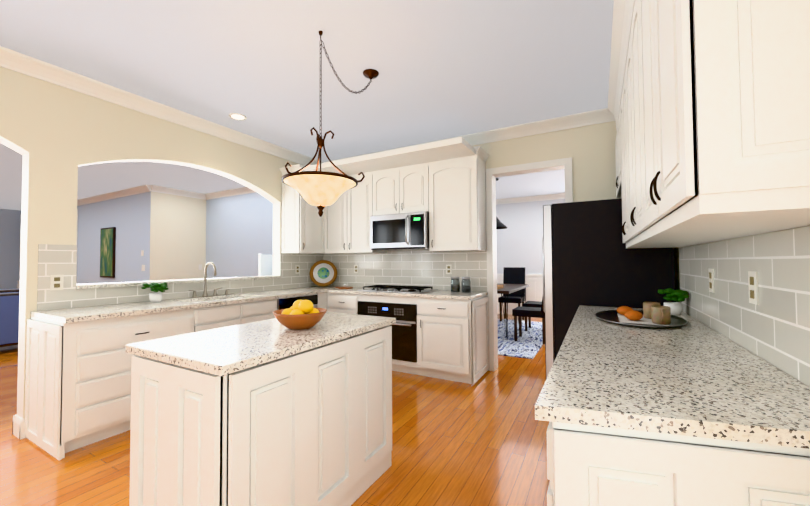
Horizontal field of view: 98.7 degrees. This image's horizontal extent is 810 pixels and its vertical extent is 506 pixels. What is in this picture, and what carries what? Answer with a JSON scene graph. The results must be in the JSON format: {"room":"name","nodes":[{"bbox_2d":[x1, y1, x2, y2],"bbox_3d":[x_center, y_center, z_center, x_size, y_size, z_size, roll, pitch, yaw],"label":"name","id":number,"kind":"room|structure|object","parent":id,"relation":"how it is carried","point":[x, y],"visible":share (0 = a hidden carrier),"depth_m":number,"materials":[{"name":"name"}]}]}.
{"room":"kitchen","nodes":[
{"label":"kitchen","id":0,"kind":"room"},
{"bbox_2d":[0,314,549,505],"bbox_3d":[-3.954,1.472,5.512,16.500,0.060,11.940,-1,-2,29],"label":"floor","id":1,"kind":"structure","parent":0,"point":[482,441],"depth_m":2.32,"materials":[{"name":"brown wood"}]},
{"bbox_2d":[0,289,19,346],"bbox_3d":[-6.337,0.986,4.784,0.962,0.900,2.250,-1,-2,29],"label":"sofa","id":2,"kind":"object","parent":1,"relation":"on","point":[9,317],"visible":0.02,"depth_m":5.00,"materials":[{"name":"blue fabric"}]},
{"bbox_2d":[25,306,204,459],"bbox_3d":[-2.293,0.918,2.815,0.632,0.884,0.930,-1,-2,29],"label":"base cabinet","id":3,"kind":"object","parent":1,"relation":"on","point":[78,378],"depth_m":2.43,"materials":[{"name":"wood"}]},
{"bbox_2d":[31,286,347,321],"bbox_3d":[-1.739,0.481,3.810,0.648,0.035,3.154,-1,-2,29],"label":"countertop","id":4,"kind":"structure","parent":3,"relation":"on","point":[124,310],"depth_m":2.93,"materials":[{"name":"beige stone"}]},
{"bbox_2d":[141,282,168,302],"bbox_3d":[-2.282,0.359,3.183,0.209,0.180,0.210,-1,-2,29],"label":"potted plant","id":5,"kind":"object","parent":4,"relation":"on","point":[155,295],"visible":1,"depth_m":3.15,"materials":[{"name":"white ceramic"}]},
{"bbox_2d":[189,262,229,297],"bbox_3d":[-2.024,0.278,3.675,0.208,0.366,0.434,-1,-2,29],"label":"faucet","id":6,"kind":"object","parent":4,"relation":"on","point":[205,294],"visible":1,"depth_m":3.66,"materials":[{"name":"silver metal"}]},
{"bbox_2d":[193,294,244,301],"bbox_3d":[-1.879,0.583,3.536,0.440,0.207,0.750,-1,-2,29],"label":"sink","id":7,"kind":"object","parent":4,"relation":"in","point":[238,295],"depth_m":3.63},
{"bbox_2d":[310,260,336,285],"bbox_3d":[-1.181,0.292,5.044,0.310,0.379,0.268,-1,-2,29],"label":"decorative plate","id":8,"kind":"object","parent":4,"relation":"on","point":[323,272],"visible":1,"depth_m":5.04,"materials":[{"name":"brown ceramic"}]},
{"bbox_2d":[335,284,352,288],"bbox_3d":[-0.860,0.451,4.785,0.310,0.064,0.200,-1,-2,29],"label":"cutting board","id":9,"kind":"object","parent":4,"relation":"on","point":[345,286],"visible":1,"depth_m":4.70,"materials":[{"name":"brown wood"}]},
{"bbox_2d":[205,298,278,330],"bbox_3d":[-1.880,0.935,3.556,0.632,0.884,0.906,-1,-2,29],"label":"base cabinet","id":10,"kind":"object","parent":1,"relation":"on","point":[216,317],"depth_m":3.39,"materials":[{"name":"wood"}]},
{"bbox_2d":[277,294,317,309],"bbox_3d":[-1.468,0.900,4.195,0.626,0.779,0.605,-1,-2,29],"label":"dishwasher","id":11,"kind":"object","parent":10,"relation":"in","point":[285,303],"visible":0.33,"depth_m":3.98,"materials":[{"name":"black metal"}]},
{"bbox_2d":[126,312,395,505],"bbox_3d":[-0.636,0.865,1.851,0.681,0.920,1.170,-1,-2,29],"label":"kitchen island","id":12,"kind":"object","parent":1,"relation":"on","point":[272,412],"visible":0.96,"depth_m":1.46,"materials":[{"name":"wood"}]},
{"bbox_2d":[272,300,326,328],"bbox_3d":[-0.569,0.327,1.889,0.284,0.154,0.284,-1,-2,29],"label":"lemon bowl","id":13,"kind":"object","parent":12,"relation":"on","point":[301,314],"visible":1,"depth_m":1.82,"materials":[{"name":"brown wood"}]},
{"bbox_2d":[259,254,272,275],"bbox_3d":[-2.069,0.716,4.963,0.395,1.400,0.305,-1,-2,29],"label":"chair","id":14,"kind":"object","parent":1,"relation":"on","point":[265,265],"visible":0.12,"depth_m":4.83,"materials":[{"name":"white"}]},
{"bbox_2d":[301,294,327,311],"bbox_3d":[-1.323,0.959,4.564,0.625,0.884,0.176,-1,-2,29],"label":"base cabinet","id":15,"kind":"object","parent":1,"relation":"on","point":[322,298],"depth_m":4.42,"materials":[{"name":"wood"}]},
{"bbox_2d":[327,295,386,314],"bbox_3d":[-0.643,0.957,4.632,0.495,0.884,0.623,-1,-2,29],"label":"base cabinet","id":16,"kind":"object","parent":1,"relation":"on","point":[347,304],"depth_m":4.32,"materials":[{"name":"wood"}]},
{"bbox_2d":[358,301,416,362],"bbox_3d":[-0.103,0.906,4.268,0.800,0.636,0.619,-1,-2,29],"label":"wall oven","id":17,"kind":"object","parent":16,"relation":"in","point":[404,337],"visible":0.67,"depth_m":3.94,"materials":[{"name":"black"}]},
{"bbox_2d":[415,295,488,385],"bbox_3d":[0.558,0.932,3.964,0.643,0.884,0.623,-1,-2,29],"label":"base cabinet","id":18,"kind":"object","parent":1,"relation":"on","point":[452,336],"depth_m":3.71,"materials":[{"name":"wood"}]},
{"bbox_2d":[327,287,486,298],"bbox_3d":[-0.009,0.483,4.281,1.906,0.035,0.639,-1,-2,29],"label":"countertop","id":19,"kind":"structure","parent":18,"relation":"on","point":[353,291],"depth_m":3.94,"materials":[{"name":"beige stone"}]},
{"bbox_2d":[357,285,437,293],"bbox_3d":[-0.091,0.440,4.306,0.860,0.052,0.510,-1,-2,29],"label":"cooktop","id":20,"kind":"object","parent":19,"relation":"in","point":[399,289],"visible":1,"depth_m":4.19,"materials":[{"name":"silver metal"}]},
{"bbox_2d":[451,277,458,291],"bbox_3d":[0.591,0.367,4.093,0.107,0.178,0.107,-1,-2,23],"label":"glass jar","id":21,"kind":"object","parent":19,"relation":"on","point":[454,280],"depth_m":4.05,"materials":[{"name":"grey glass"}]},
{"bbox_2d":[459,277,470,292],"bbox_3d":[0.708,0.365,4.028,0.107,0.178,0.107,-1,-2,23],"label":"glass jar","id":22,"kind":"object","parent":19,"relation":"on","point":[465,284],"depth_m":3.98,"materials":[{"name":"grey glass"}]},
{"bbox_2d":[497,319,542,358],"bbox_3d":[1.382,1.427,6.370,2.290,0.011,2.950,-1,-2,29],"label":"area rug","id":23,"kind":"object","parent":1,"relation":"on","point":[528,344],"visible":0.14,"depth_m":5.55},
{"bbox_2d":[498,267,524,320],"bbox_3d":[2.310,0.880,7.492,0.460,1.130,0.570,-1,-2,29],"label":"dining chair","id":24,"kind":"object","parent":23,"relation":"on","point":[507,270],"depth_m":7.71,"materials":[{"name":"black wood"}]},
{"bbox_2d":[497,284,528,337],"bbox_3d":[1.700,0.988,6.404,0.830,0.836,1.800,-1,-2,29],"label":"dining table","id":25,"kind":"object","parent":23,"relation":"on","point":[505,289],"visible":0.4,"depth_m":5.81,"materials":[{"name":"brown wood"}]},
{"bbox_2d":[511,269,544,343],"bbox_3d":[2.061,0.831,5.577,0.570,1.130,0.460,-1,-2,29],"label":"dining chair","id":26,"kind":"object","parent":23,"relation":"on","point":[516,275],"depth_m":6.16,"materials":[{"name":"black wood"}]},
{"bbox_2d":[542,198,675,378],"bbox_3d":[1.755,0.467,3.128,0.949,1.755,0.890,-1,-2,29],"label":"refrigerator","id":27,"kind":"object","parent":1,"relation":"on","point":[589,258],"visible":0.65,"depth_m":2.78,"materials":[{"name":"black metal"}]},
{"bbox_2d":[535,413,809,505],"bbox_3d":[0.843,0.854,1.095,0.628,0.884,0.954,-1,-2,29],"label":"base cabinet","id":28,"kind":"object","parent":1,"relation":"on","point":[588,465],"depth_m":0.78,"materials":[{"name":"wood"}]},
{"bbox_2d":[535,305,809,468],"bbox_3d":[1.136,0.407,1.656,0.646,0.035,2.204,-1,-2,29],"label":"countertop","id":29,"kind":"structure","parent":28,"relation":"on","point":[689,383],"depth_m":0.94,"materials":[{"name":"white stone"}]},
{"bbox_2d":[595,310,687,327],"bbox_3d":[1.387,0.389,2.069,0.454,0.018,0.630,-1,-2,29],"label":"serving tray","id":30,"kind":"object","parent":29,"relation":"on","point":[613,316],"visible":0.65,"depth_m":1.98,"materials":[{"name":"grey metal"}]},
{"bbox_2d":[617,306,627,313],"bbox_3d":[1.383,0.362,2.187,0.090,0.056,0.101,-1,-2,29],"label":"bun","id":31,"kind":"object","parent":30,"relation":"on","point":[619,310],"depth_m":2.18,"materials":[{"name":"orange food"}]},
{"bbox_2d":[622,307,642,319],"bbox_3d":[1.312,0.358,1.997,0.090,0.056,0.101,-1,-2,29],"label":"bun","id":32,"kind":"object","parent":30,"relation":"on","point":[629,313],"depth_m":1.98,"materials":[{"name":"orange food"}]},
{"bbox_2d":[643,302,657,315],"bbox_3d":[1.463,0.340,2.054,0.086,0.092,0.105,0,-2,-4],"label":"mug","id":33,"kind":"object","parent":30,"relation":"on","point":[643,302],"depth_m":2.08,"materials":[{"name":"beige ceramic"}]},
{"bbox_2d":[644,303,670,324],"bbox_3d":[1.388,0.336,1.878,0.086,0.092,0.105,0,-2,-4],"label":"mug","id":34,"kind":"object","parent":30,"relation":"on","point":[656,312],"depth_m":1.87,"materials":[{"name":"beige ceramic"}]},
{"bbox_2d":[658,288,688,314],"bbox_3d":[1.761,0.317,2.280,0.165,0.168,0.167,-1,-2,29],"label":"potted plant","id":35,"kind":"object","parent":29,"relation":"on","point":[677,296],"visible":0.98,"depth_m":2.25,"materials":[{"name":"green plant"}]},
{"bbox_2d":[0,0,613,209],"bbox_3d":[-3.971,-1.397,5.588,16.500,0.080,11.940,-1,-2,29],"label":"ceiling","id":36,"kind":"structure","parent":0,"point":[445,69],"depth_m":2.69,"materials":[{"name":"grey paint"}]},
{"bbox_2d":[229,113,246,119],"bbox_3d":[-1.744,-1.419,3.627,0.170,0.005,0.170,-1,-2,29],"label":"recessed light","id":37,"kind":"object","parent":36,"relation":"in","point":[236,116],"visible":1,"depth_m":3.62,"materials":[{"name":"white"}]},
{"bbox_2d":[282,31,378,216],"bbox_3d":[-0.465,-0.845,2.440,0.505,1.231,0.935,-1,-2,29],"label":"pendant light","id":38,"kind":"object","parent":36,"relation":"hanging from","point":[320,190],"visible":1,"depth_m":2.19,"materials":[{"name":"beige glass"}]},
{"bbox_2d":[496,178,506,228],"bbox_3d":[1.669,-0.910,6.408,0.410,0.914,0.410,-1,-2,29],"label":"pendant light","id":39,"kind":"object","parent":36,"relation":"hanging from","point":[500,224],"visible":0.46,"depth_m":6.32,"materials":[{"name":"black metal"}]},
{"bbox_2d":[0,67,808,418],"bbox_3d":[-4.290,0.046,5.641,15.840,2.800,11.780,-1,-2,29],"label":"wall","id":40,"kind":"structure","parent":0,"point":[56,135],"depth_m":3.92,"materials":[{"name":"beige paint"}]},
{"bbox_2d":[12,414,24,435],"bbox_3d":[-2.034,1.326,4.213,0.036,0.140,3.686,-1,-2,29],"label":"baseboard","id":41,"kind":"structure","parent":40,"relation":"attached to","point":[18,430],"depth_m":2.56,"materials":[{"name":"white wood"}]},
{"bbox_2d":[50,275,63,289],"bbox_3d":[-2.719,0.230,2.717,0.007,0.120,0.075,-1,-2,29],"label":"outlet","id":42,"kind":"object","parent":40,"relation":"attached to","point":[56,282],"depth_m":2.71,"materials":[{"name":"white plastic"}]},
{"bbox_2d":[100,227,115,277],"bbox_3d":[-6.484,-0.009,7.582,0.620,1.080,0.044,-1,-2,29],"label":"painting","id":43,"kind":"object","parent":40,"relation":"attached to","point":[107,249],"visible":1,"depth_m":7.53,"materials":[{"name":"green wood"}]},
{"bbox_2d":[76,275,281,288],"bbox_3d":[-2.225,0.297,3.757,0.220,0.032,2.064,-1,-2,29],"label":"pass-through ledge","id":44,"kind":"object","parent":40,"relation":"attached to","point":[111,284],"visible":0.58,"depth_m":3.43,"materials":[{"name":"stone"}]},
{"bbox_2d":[37,244,324,310],"bbox_3d":[-2.018,0.217,3.993,0.005,0.504,3.119,-1,-2,29],"label":"tile backsplash","id":45,"kind":"structure","parent":40,"relation":"attached to","point":[52,259],"depth_m":3.07,"materials":[{"name":"grey tile"}]},
{"bbox_2d":[295,265,299,273],"bbox_3d":[-1.510,0.230,4.890,0.007,0.120,0.075,-1,-2,29],"label":"outlet","id":46,"kind":"object","parent":40,"relation":"attached to","point":[297,267],"depth_m":4.88,"materials":[{"name":"white plastic"}]},
{"bbox_2d":[0,46,614,205],"bbox_3d":[-4.297,-1.296,5.676,15.560,0.115,11.500,-1,-2,29],"label":"crown molding","id":47,"kind":"structure","parent":40,"relation":"attached to","point":[18,62],"depth_m":3.71,"materials":[{"name":"white wood"}]},
{"bbox_2d":[354,265,357,272],"bbox_3d":[-0.707,0.229,5.037,0.075,0.120,0.007,-1,-2,29],"label":"outlet","id":48,"kind":"object","parent":40,"relation":"attached to","point":[355,266],"depth_m":5.04,"materials":[{"name":"white plastic"}]},
{"bbox_2d":[280,137,488,253],"bbox_3d":[-0.335,-0.581,4.373,2.590,1.140,0.849,-1,-2,29],"label":"upper cabinet","id":49,"kind":"object","parent":40,"relation":"attached to","point":[443,183],"visible":0.88,"depth_m":4.23,"materials":[{"name":"white wood"}]},
{"bbox_2d":[370,211,428,250],"bbox_3d":[-0.015,-0.260,4.401,0.785,0.436,0.463,-1,-2,29],"label":"microwave","id":50,"kind":"object","parent":49,"relation":"attached to","point":[399,232],"visible":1,"depth_m":4.22,"materials":[{"name":"silver metal"}]},
{"bbox_2d":[325,250,486,290],"bbox_3d":[-0.134,0.004,4.731,2.525,0.947,0.006,-1,-2,29],"label":"tile backsplash","id":51,"kind":"structure","parent":40,"relation":"attached to","point":[403,267],"depth_m":4.60,"materials":[{"name":"grey tile"}]},
{"bbox_2d":[446,265,451,273],"bbox_3d":[0.547,0.203,4.339,0.075,0.120,0.007,-1,-2,29],"label":"outlet","id":52,"kind":"object","parent":40,"relation":"attached to","point":[448,267],"depth_m":4.34,"materials":[{"name":"white plastic"}]},
{"bbox_2d":[497,274,542,314],"bbox_3d":[3.308,0.974,7.946,4.558,0.980,0.039,-1,-2,29],"label":"wainscoting","id":53,"kind":"structure","parent":40,"relation":"attached to","point":[534,290],"depth_m":8.13,"materials":[{"name":"white wood"}]},
{"bbox_2d":[486,157,572,370],"bbox_3d":[1.411,0.182,3.950,0.924,2.372,0.176,-1,-2,29],"label":"door frame","id":54,"kind":"structure","parent":40,"relation":"attached to","point":[566,162],"depth_m":4.06,"materials":[{"name":"white wood"}]},
{"bbox_2d":[612,92,619,197],"bbox_3d":[2.000,-0.979,2.942,0.348,0.874,0.854,-1,-2,29],"label":"upper cabinet","id":55,"kind":"object","parent":40,"relation":"attached to","point":[617,143],"depth_m":3.10,"materials":[{"name":"white wood"}]},
{"bbox_2d":[616,48,626,248],"bbox_3d":[1.614,-0.738,2.239,0.348,1.389,0.731,-1,-2,29],"label":"upper cabinet","id":56,"kind":"object","parent":40,"relation":"attached to","point":[619,79],"depth_m":2.58,"materials":[{"name":"white wood"}]},
{"bbox_2d":[620,0,721,247],"bbox_3d":[1.280,-0.751,1.641,0.348,1.389,0.882,-1,-2,29],"label":"upper cabinet","id":57,"kind":"object","parent":40,"relation":"attached to","point":[627,61],"depth_m":1.94,"materials":[{"name":"white wood"}]},
{"bbox_2d":[708,268,714,292],"bbox_3d":[1.561,0.140,1.773,0.007,0.120,0.075,-1,-2,29],"label":"outlet","id":58,"kind":"object","parent":40,"relation":"attached to","point":[711,271],"depth_m":1.76,"materials":[{"name":"white plastic"}]},
{"bbox_2d":[632,0,809,243],"bbox_3d":[0.923,-0.766,0.998,0.348,1.389,0.833,-1,-2,29],"label":"upper cabinet","id":59,"kind":"object","parent":40,"relation":"attached to","point":[709,105],"depth_m":0.69,"materials":[{"name":"white wood"}]},
{"bbox_2d":[679,226,809,386],"bbox_3d":[1.423,0.161,1.511,0.005,0.442,2.230,-1,-2,29],"label":"tile backsplash","id":60,"kind":"structure","parent":40,"relation":"attached to","point":[773,327],"depth_m":1.24,"materials":[{"name":"grey tile"}]},
{"bbox_2d":[748,271,758,304],"bbox_3d":[1.293,0.129,1.292,0.007,0.120,0.075,-1,-2,29],"label":"outlet","id":61,"kind":"object","parent":40,"relation":"attached to","point":[752,275],"depth_m":1.28,"materials":[{"name":"white plastic"}]}
]}

